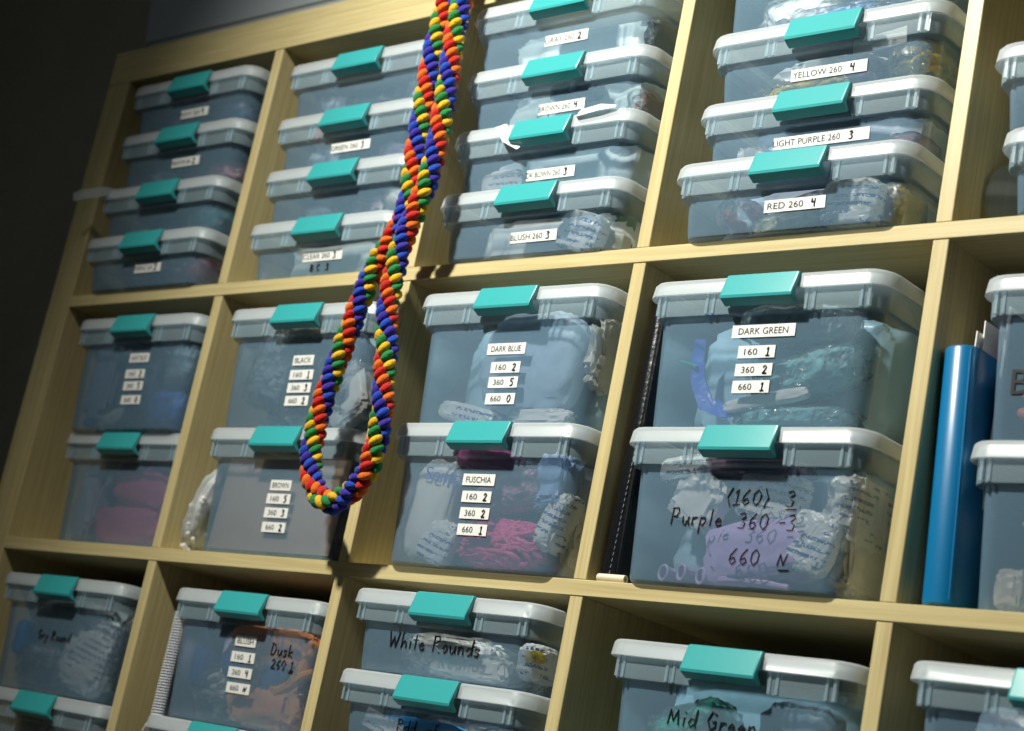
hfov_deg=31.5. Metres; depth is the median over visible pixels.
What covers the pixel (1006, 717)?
storage bin
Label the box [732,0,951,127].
box
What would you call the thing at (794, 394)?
storage bin
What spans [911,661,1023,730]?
box
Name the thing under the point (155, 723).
lid
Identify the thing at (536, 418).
storage bin
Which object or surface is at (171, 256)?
storage bin
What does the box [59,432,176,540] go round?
box
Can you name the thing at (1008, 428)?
box
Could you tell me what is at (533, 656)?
bundle
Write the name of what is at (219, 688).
storage bin
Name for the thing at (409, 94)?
storage bin
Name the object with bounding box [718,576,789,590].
balloon
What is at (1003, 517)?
box
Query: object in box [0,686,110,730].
box
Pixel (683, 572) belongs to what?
balloon
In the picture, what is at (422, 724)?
storage bin
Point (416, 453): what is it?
box
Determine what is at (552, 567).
storage bin
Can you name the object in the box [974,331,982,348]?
paper sheet
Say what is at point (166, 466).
storage bin
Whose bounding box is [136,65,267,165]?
box
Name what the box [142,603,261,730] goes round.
spiral notebook
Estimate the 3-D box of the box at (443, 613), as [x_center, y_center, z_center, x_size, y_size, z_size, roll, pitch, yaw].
[0.036,0.336,2.010,0.283,0.088,0.385,-2,-19,43]
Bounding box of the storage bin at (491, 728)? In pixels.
[481,727,512,730]
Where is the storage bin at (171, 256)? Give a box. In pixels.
[125,226,188,261]
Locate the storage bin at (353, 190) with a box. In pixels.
[305,148,382,199]
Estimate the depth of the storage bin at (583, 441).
2.00 m
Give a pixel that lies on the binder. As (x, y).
(954, 543)
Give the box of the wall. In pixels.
[0,0,952,696]
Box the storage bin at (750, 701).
[673,678,864,730]
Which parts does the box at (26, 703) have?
lid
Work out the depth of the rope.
2.06 m
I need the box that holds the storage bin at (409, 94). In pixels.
[406,79,434,104]
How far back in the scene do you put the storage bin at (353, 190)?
2.39 m
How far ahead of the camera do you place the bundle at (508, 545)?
1.89 m
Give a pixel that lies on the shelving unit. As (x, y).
(954, 259)
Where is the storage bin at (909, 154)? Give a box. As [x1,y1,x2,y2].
[885,131,941,174]
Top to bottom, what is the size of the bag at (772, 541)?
0.074 m
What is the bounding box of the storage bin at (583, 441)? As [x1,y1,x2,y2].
[465,325,607,463]
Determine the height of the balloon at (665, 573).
0.018 m
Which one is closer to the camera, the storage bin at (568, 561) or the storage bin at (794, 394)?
the storage bin at (794, 394)
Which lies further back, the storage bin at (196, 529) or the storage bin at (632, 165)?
the storage bin at (196, 529)
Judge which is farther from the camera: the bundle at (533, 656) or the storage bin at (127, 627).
the storage bin at (127, 627)
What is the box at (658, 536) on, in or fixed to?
on the shelving unit
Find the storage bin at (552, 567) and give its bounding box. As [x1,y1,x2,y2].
[442,463,593,578]
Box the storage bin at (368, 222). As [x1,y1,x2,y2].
[341,193,391,240]
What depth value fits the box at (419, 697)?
1.91 m
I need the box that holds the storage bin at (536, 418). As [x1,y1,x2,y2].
[508,408,576,428]
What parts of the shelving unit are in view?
panel, shelf, panel, shelf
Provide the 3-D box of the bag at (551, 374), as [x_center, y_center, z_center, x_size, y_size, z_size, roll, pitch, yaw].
[0.025,-0.001,1.969,0.143,0.119,0.040,-2,-19,43]
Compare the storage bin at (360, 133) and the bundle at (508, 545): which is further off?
the storage bin at (360, 133)
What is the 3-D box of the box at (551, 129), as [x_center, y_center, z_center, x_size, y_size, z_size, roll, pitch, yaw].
[0.138,-0.187,2.141,0.283,0.082,0.396,-2,-19,43]
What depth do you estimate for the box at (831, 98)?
1.81 m
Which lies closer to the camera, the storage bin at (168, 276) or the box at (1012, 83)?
the box at (1012, 83)
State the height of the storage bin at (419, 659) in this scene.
0.051 m
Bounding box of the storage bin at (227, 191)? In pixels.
[175,160,247,209]
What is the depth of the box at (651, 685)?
1.75 m
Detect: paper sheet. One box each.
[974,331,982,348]
[982,321,998,359]
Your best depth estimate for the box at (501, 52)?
2.15 m
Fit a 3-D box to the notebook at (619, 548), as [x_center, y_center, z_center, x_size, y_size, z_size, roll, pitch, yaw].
[0.221,0.120,1.947,0.023,0.302,0.305,-2,-19,43]
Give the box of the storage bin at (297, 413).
[276,399,305,430]
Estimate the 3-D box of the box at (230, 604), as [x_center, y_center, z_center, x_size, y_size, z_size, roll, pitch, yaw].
[-0.214,0.399,2.253,0.283,0.156,0.385,-2,-19,43]
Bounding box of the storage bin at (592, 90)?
[571,78,604,102]
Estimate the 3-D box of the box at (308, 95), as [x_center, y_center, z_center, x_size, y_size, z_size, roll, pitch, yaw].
[-0.086,-0.309,2.434,0.283,0.075,0.385,-2,-19,43]
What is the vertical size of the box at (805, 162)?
0.079 m
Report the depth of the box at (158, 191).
2.53 m
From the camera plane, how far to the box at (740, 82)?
1.83 m
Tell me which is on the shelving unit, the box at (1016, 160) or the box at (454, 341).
the box at (1016, 160)
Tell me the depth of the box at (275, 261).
2.27 m
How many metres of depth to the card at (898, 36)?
1.79 m
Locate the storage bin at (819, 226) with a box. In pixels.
[794,190,827,230]
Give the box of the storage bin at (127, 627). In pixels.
[109,614,134,692]
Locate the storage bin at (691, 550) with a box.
[673,468,896,598]
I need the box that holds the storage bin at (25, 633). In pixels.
[11,620,37,653]
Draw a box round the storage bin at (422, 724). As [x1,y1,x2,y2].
[372,714,465,730]
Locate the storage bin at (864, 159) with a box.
[754,117,948,207]
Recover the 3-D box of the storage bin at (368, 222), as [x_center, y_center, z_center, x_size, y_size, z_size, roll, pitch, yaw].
[-0.131,-0.175,2.335,0.137,0.043,0.175,-2,-19,43]
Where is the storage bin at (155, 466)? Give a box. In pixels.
[111,463,160,506]
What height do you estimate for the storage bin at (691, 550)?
0.132 m
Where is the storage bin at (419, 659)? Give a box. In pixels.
[393,632,552,695]
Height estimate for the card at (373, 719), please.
0.034 m
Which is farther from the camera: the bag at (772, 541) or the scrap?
the scrap
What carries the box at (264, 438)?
on the shelving unit
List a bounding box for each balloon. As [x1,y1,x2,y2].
[269,644,318,695]
[658,564,713,589]
[676,563,728,590]
[695,567,746,591]
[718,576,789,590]
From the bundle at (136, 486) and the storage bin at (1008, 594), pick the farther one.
the bundle at (136, 486)
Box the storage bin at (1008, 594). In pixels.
[993,568,1023,612]
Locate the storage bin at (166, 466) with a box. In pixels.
[159,455,174,475]
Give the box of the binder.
[922,345,996,608]
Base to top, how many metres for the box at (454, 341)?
0.152 m
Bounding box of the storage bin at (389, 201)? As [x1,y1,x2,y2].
[381,187,400,219]
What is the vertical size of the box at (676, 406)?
0.152 m
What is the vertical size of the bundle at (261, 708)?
0.063 m
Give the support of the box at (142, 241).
on the shelving unit
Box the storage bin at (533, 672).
[516,643,558,686]
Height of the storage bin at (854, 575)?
0.060 m
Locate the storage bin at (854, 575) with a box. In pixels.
[827,546,886,601]
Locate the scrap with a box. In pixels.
[495,124,519,148]
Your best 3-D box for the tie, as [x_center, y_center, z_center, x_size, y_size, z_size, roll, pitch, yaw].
[0.175,-0.001,1.809,0.023,0.010,0.007,0,-19,40]
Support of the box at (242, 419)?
on the box at (264, 438)
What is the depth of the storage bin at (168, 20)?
2.64 m
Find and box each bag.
[478,311,590,416]
[702,515,835,590]
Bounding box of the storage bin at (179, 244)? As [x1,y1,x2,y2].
[149,217,223,262]
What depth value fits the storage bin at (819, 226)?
1.78 m
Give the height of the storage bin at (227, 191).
0.044 m
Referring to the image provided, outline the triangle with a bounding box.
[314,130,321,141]
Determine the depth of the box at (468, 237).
2.02 m
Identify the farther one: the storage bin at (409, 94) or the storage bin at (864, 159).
the storage bin at (409, 94)
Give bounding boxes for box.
[0,572,135,710]
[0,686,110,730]
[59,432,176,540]
[72,313,193,462]
[88,227,199,293]
[105,175,241,262]
[122,118,235,218]
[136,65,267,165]
[146,714,244,730]
[169,588,325,730]
[204,426,349,555]
[226,302,370,473]
[252,210,387,280]
[268,154,402,247]
[280,98,413,209]
[293,42,422,156]
[340,668,549,730]
[356,590,549,720]
[391,421,570,568]
[419,283,620,468]
[442,176,642,263]
[456,104,650,223]
[468,44,672,161]
[477,0,643,100]
[612,639,853,730]
[630,425,899,587]
[652,269,923,459]
[677,140,934,243]
[701,75,950,199]
[714,0,956,136]
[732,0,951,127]
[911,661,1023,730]
[974,440,1023,610]
[986,274,1023,464]
[1000,41,1023,145]
[1006,128,1023,215]
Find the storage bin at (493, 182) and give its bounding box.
[481,169,532,200]
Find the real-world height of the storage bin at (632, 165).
0.060 m
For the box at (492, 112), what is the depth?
2.05 m
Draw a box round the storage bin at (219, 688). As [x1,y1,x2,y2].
[193,663,234,725]
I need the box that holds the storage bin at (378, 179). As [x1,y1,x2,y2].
[342,153,401,193]
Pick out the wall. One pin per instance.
(58, 57)
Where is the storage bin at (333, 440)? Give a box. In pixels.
[264,338,376,464]
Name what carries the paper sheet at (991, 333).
in the binder
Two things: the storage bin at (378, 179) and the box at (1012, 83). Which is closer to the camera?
the box at (1012, 83)
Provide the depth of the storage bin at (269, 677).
2.10 m
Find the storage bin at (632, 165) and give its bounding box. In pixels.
[499,145,653,223]
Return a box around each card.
[207,458,352,555]
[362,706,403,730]
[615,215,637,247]
[853,26,907,56]
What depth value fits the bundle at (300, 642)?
2.12 m
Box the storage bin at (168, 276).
[123,261,187,291]
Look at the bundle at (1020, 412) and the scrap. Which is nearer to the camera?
the bundle at (1020, 412)
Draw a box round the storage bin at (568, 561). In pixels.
[559,507,586,575]
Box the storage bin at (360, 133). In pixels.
[316,96,391,148]
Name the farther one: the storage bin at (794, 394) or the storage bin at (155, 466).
the storage bin at (155, 466)
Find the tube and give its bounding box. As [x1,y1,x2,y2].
[596,573,627,582]
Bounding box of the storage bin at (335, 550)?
[265,505,350,560]
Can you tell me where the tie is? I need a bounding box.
[678,360,697,368]
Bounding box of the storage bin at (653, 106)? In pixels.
[625,89,664,133]
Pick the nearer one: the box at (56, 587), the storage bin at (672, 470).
the storage bin at (672, 470)
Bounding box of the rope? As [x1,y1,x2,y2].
[299,0,473,515]
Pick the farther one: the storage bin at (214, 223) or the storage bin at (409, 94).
the storage bin at (214, 223)
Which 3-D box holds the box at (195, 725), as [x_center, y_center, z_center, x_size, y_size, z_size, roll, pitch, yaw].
[-0.243,0.545,2.215,0.283,0.152,0.385,-2,-19,43]
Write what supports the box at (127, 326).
on the box at (110, 443)
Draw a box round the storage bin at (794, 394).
[723,387,810,412]
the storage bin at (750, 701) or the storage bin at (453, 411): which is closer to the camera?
the storage bin at (750, 701)
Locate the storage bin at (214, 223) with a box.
[181,205,235,256]
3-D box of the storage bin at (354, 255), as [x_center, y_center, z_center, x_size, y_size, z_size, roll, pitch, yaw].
[-0.169,-0.107,2.340,0.221,0.060,0.160,-2,-19,43]
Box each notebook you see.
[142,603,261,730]
[601,300,696,582]
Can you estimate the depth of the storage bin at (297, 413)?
2.21 m
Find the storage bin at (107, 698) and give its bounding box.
[44,600,136,705]
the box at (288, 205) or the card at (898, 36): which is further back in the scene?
the box at (288, 205)
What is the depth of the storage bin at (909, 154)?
1.76 m
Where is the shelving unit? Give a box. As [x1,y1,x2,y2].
[0,0,1023,730]
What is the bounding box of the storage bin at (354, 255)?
[290,240,378,277]
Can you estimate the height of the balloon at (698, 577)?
0.018 m
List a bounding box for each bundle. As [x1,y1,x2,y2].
[94,506,159,546]
[112,465,169,512]
[226,676,309,730]
[227,625,320,671]
[455,517,546,572]
[525,650,545,663]
[759,701,845,730]
[1017,394,1023,419]
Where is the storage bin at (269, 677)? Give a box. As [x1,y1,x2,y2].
[259,663,291,689]
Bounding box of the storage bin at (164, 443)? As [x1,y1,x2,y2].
[122,351,190,454]
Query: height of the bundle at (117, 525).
0.056 m
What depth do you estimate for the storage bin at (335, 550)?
2.17 m
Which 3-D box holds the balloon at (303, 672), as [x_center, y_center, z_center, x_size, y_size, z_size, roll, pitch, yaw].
[-0.252,0.353,2.095,0.068,0.069,0.020,-2,-19,43]
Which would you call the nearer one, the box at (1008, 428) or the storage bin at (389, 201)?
the box at (1008, 428)
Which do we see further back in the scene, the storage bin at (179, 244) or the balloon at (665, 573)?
the storage bin at (179, 244)
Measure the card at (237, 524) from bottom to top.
0.115 m
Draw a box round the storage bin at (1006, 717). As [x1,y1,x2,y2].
[975,704,1023,730]
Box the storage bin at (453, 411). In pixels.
[438,400,502,422]
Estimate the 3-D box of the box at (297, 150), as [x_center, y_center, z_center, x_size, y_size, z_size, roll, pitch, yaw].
[-0.102,-0.236,2.425,0.283,0.075,0.385,-2,-19,43]

